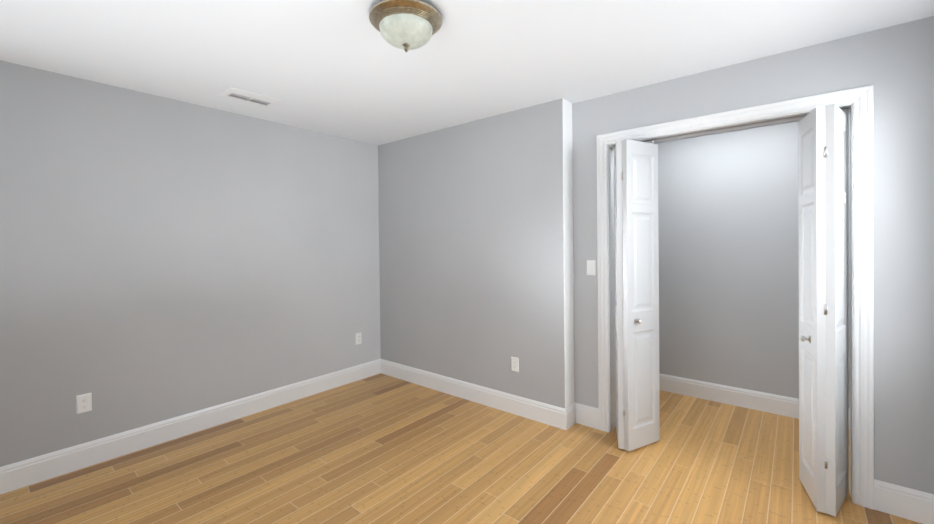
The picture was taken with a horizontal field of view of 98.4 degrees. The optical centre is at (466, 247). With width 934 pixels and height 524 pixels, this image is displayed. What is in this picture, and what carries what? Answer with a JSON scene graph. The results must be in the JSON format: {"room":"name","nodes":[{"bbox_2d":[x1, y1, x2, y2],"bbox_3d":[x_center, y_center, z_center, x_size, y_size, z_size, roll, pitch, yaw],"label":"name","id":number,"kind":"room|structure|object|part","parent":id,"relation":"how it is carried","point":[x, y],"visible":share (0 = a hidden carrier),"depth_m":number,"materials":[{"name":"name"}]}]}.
{"room":"empty bedroom","nodes":[
{"label":"empty bedroom","id":0,"kind":"room"},
{"bbox_2d":[0,60,380,466],"bbox_3d":[-2.424,0.162,2.610,0.115,2.440,4.538,0,1,39],"label":"wall","id":1,"kind":"structure","parent":0,"point":[162,258],"depth_m":2.84,"materials":[{"name":"grey paint"}]},
{"bbox_2d":[76,393,91,413],"bbox_3d":[-2.406,0.982,2.533,0.007,0.115,0.070,0,1,39],"label":"electrical outlet","id":2,"kind":"object","parent":1,"relation":"attached to","point":[84,402],"visible":1,"depth_m":2.53,"materials":[{"name":"white plastic"}]},
{"bbox_2d":[0,359,379,494],"bbox_3d":[-2.326,1.305,2.623,0.015,0.150,4.423,0,1,39],"label":"baseboard","id":3,"kind":"structure","parent":1,"relation":"attached to","point":[27,472],"depth_m":2.83,"materials":[{"name":"white wood"}]},
{"bbox_2d":[356,332,361,344],"bbox_3d":[-1.106,0.934,4.118,0.007,0.115,0.070,0,1,39],"label":"electrical outlet","id":4,"kind":"object","parent":1,"relation":"attached to","point":[358,339],"visible":1,"depth_m":4.11,"materials":[{"name":"white plastic"}]},
{"bbox_2d":[0,373,921,523],"bbox_3d":[-0.360,1.417,1.840,4.278,0.100,5.930,0,1,39],"label":"floor","id":5,"kind":"structure","parent":0,"point":[380,448],"depth_m":2.43,"materials":[{"name":"brown wood"}]},
{"bbox_2d":[0,0,933,144],"bbox_3d":[-0.387,-1.123,1.816,4.278,0.100,5.930,0,1,39],"label":"ceiling","id":6,"kind":"structure","parent":0,"point":[342,68],"depth_m":2.18,"materials":[{"name":"paint"}]},
{"bbox_2d":[219,87,279,106],"bbox_3d":[-1.553,-1.064,2.884,0.215,0.013,0.335,0,1,39],"label":"ceiling vent","id":7,"kind":"object","parent":6,"relation":"in","point":[246,96],"visible":1,"depth_m":2.85,"materials":[{"name":"white metal"}]},
{"bbox_2d":[369,0,441,52],"bbox_3d":[-0.281,-0.987,1.864,0.334,0.174,0.334,0,1,39],"label":"ceiling light","id":8,"kind":"object","parent":6,"relation":"attached to","point":[406,25],"visible":1,"depth_m":1.78,"materials":[{"name":"gold metal"}]},
{"bbox_3d":[-0.281,-0.977,1.864,0.245,0.079,0.245,0,1,39],"label":"lamp shade","id":9,"kind":"part","parent":8,"relation":"part of","materials":[{"name":"white glass"}]},
{"bbox_2d":[378,98,564,408],"bbox_3d":[-0.063,0.126,3.802,2.255,2.440,0.300,0,1,39],"label":"wall","id":10,"kind":"structure","parent":0,"point":[471,252],"depth_m":3.46,"materials":[{"name":"grey paint"}]},
{"bbox_2d":[380,359,571,429],"bbox_3d":[-0.083,1.273,3.645,2.129,0.150,0.032,0,1,39],"label":"baseboard","id":11,"kind":"structure","parent":10,"relation":"attached to","point":[555,416],"depth_m":3.43,"materials":[{"name":"white wood"}]},
{"bbox_2d":[511,357,518,371],"bbox_3d":[0.386,0.946,3.249,0.070,0.115,0.007,0,1,39],"label":"electrical outlet","id":12,"kind":"object","parent":10,"relation":"attached to","point":[515,364],"visible":1,"depth_m":3.25,"materials":[{"name":"white plastic"}]},
{"bbox_2d":[562,98,574,408],"bbox_3d":[0.765,0.124,3.030,0.004,2.440,0.157,0,1,39],"label":"wall","id":13,"kind":"structure","parent":0,"point":[568,250],"depth_m":3.02,"materials":[{"name":"grey paint"}]},
{"bbox_2d":[654,113,849,407],"bbox_3d":[2.359,0.105,3.347,1.978,2.440,0.115,0,1,39],"label":"wall","id":14,"kind":"structure","parent":0,"point":[728,258],"depth_m":3.38,"materials":[{"name":"grey paint"}]},
{"bbox_2d":[659,373,849,428],"bbox_3d":[2.292,1.251,3.338,1.650,0.150,0.015,0,1,39],"label":"baseboard","id":15,"kind":"structure","parent":14,"relation":"attached to","point":[766,402],"depth_m":3.37,"materials":[{"name":"white wood"}]},
{"bbox_2d":[572,16,933,493],"bbox_3d":[1.587,0.120,2.532,1.908,2.440,0.115,0,1,39],"label":"wall","id":16,"kind":"structure","parent":0,"point":[893,65],"depth_m":2.04,"materials":[{"name":"grey paint"}]},
{"bbox_2d":[587,260,595,275],"bbox_3d":[0.922,0.153,2.996,0.070,0.115,0.012,0,1,39],"label":"light switch","id":17,"kind":"object","parent":16,"relation":"attached to","point":[591,267],"visible":1,"depth_m":2.99,"materials":[{"name":"white plastic"}]},
{"bbox_2d":[614,140,624,448],"bbox_3d":[1.058,0.300,2.796,0.043,2.058,0.316,0,1,17],"label":"bifold door","id":18,"kind":"structure","parent":16,"relation":"in","point":[618,234],"depth_m":2.65,"materials":[{"name":"white paint"}]},
{"bbox_2d":[621,139,659,451],"bbox_3d":[1.168,0.300,2.706,0.157,2.058,0.302,0,1,39],"label":"bifold door","id":19,"kind":"structure","parent":16,"relation":"in","point":[641,290],"depth_m":2.68,"materials":[{"name":"white paint"}]},
{"bbox_2d":[612,108,849,149],"bbox_3d":[1.560,-0.731,2.562,1.269,0.022,0.028,0,1,39],"label":"track","id":20,"kind":"object","parent":16,"relation":"attached to","point":[748,126],"visible":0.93,"depth_m":2.49,"materials":[{"name":"silver metal"}]},
{"bbox_2d":[597,85,873,509],"bbox_3d":[1.552,0.259,2.550,1.433,2.162,0.137,0,1,39],"label":"door frame","id":21,"kind":"structure","parent":16,"relation":"attached to","point":[860,99],"depth_m":2.11,"materials":[{"name":"white wood"}]},
{"bbox_2d":[798,106,827,512],"bbox_3d":[1.841,0.298,2.148,0.111,2.058,0.312,0,1,39],"label":"bifold door","id":22,"kind":"structure","parent":16,"relation":"in","point":[812,294],"depth_m":2.09,"materials":[{"name":"white paint"}]},
{"bbox_2d":[824,104,848,516],"bbox_3d":[1.914,0.298,2.087,0.316,2.058,0.043,-1,1,-38],"label":"bifold door","id":23,"kind":"structure","parent":16,"relation":"in","point":[837,376],"depth_m":2.01,"materials":[{"name":"white paint"}]}
]}

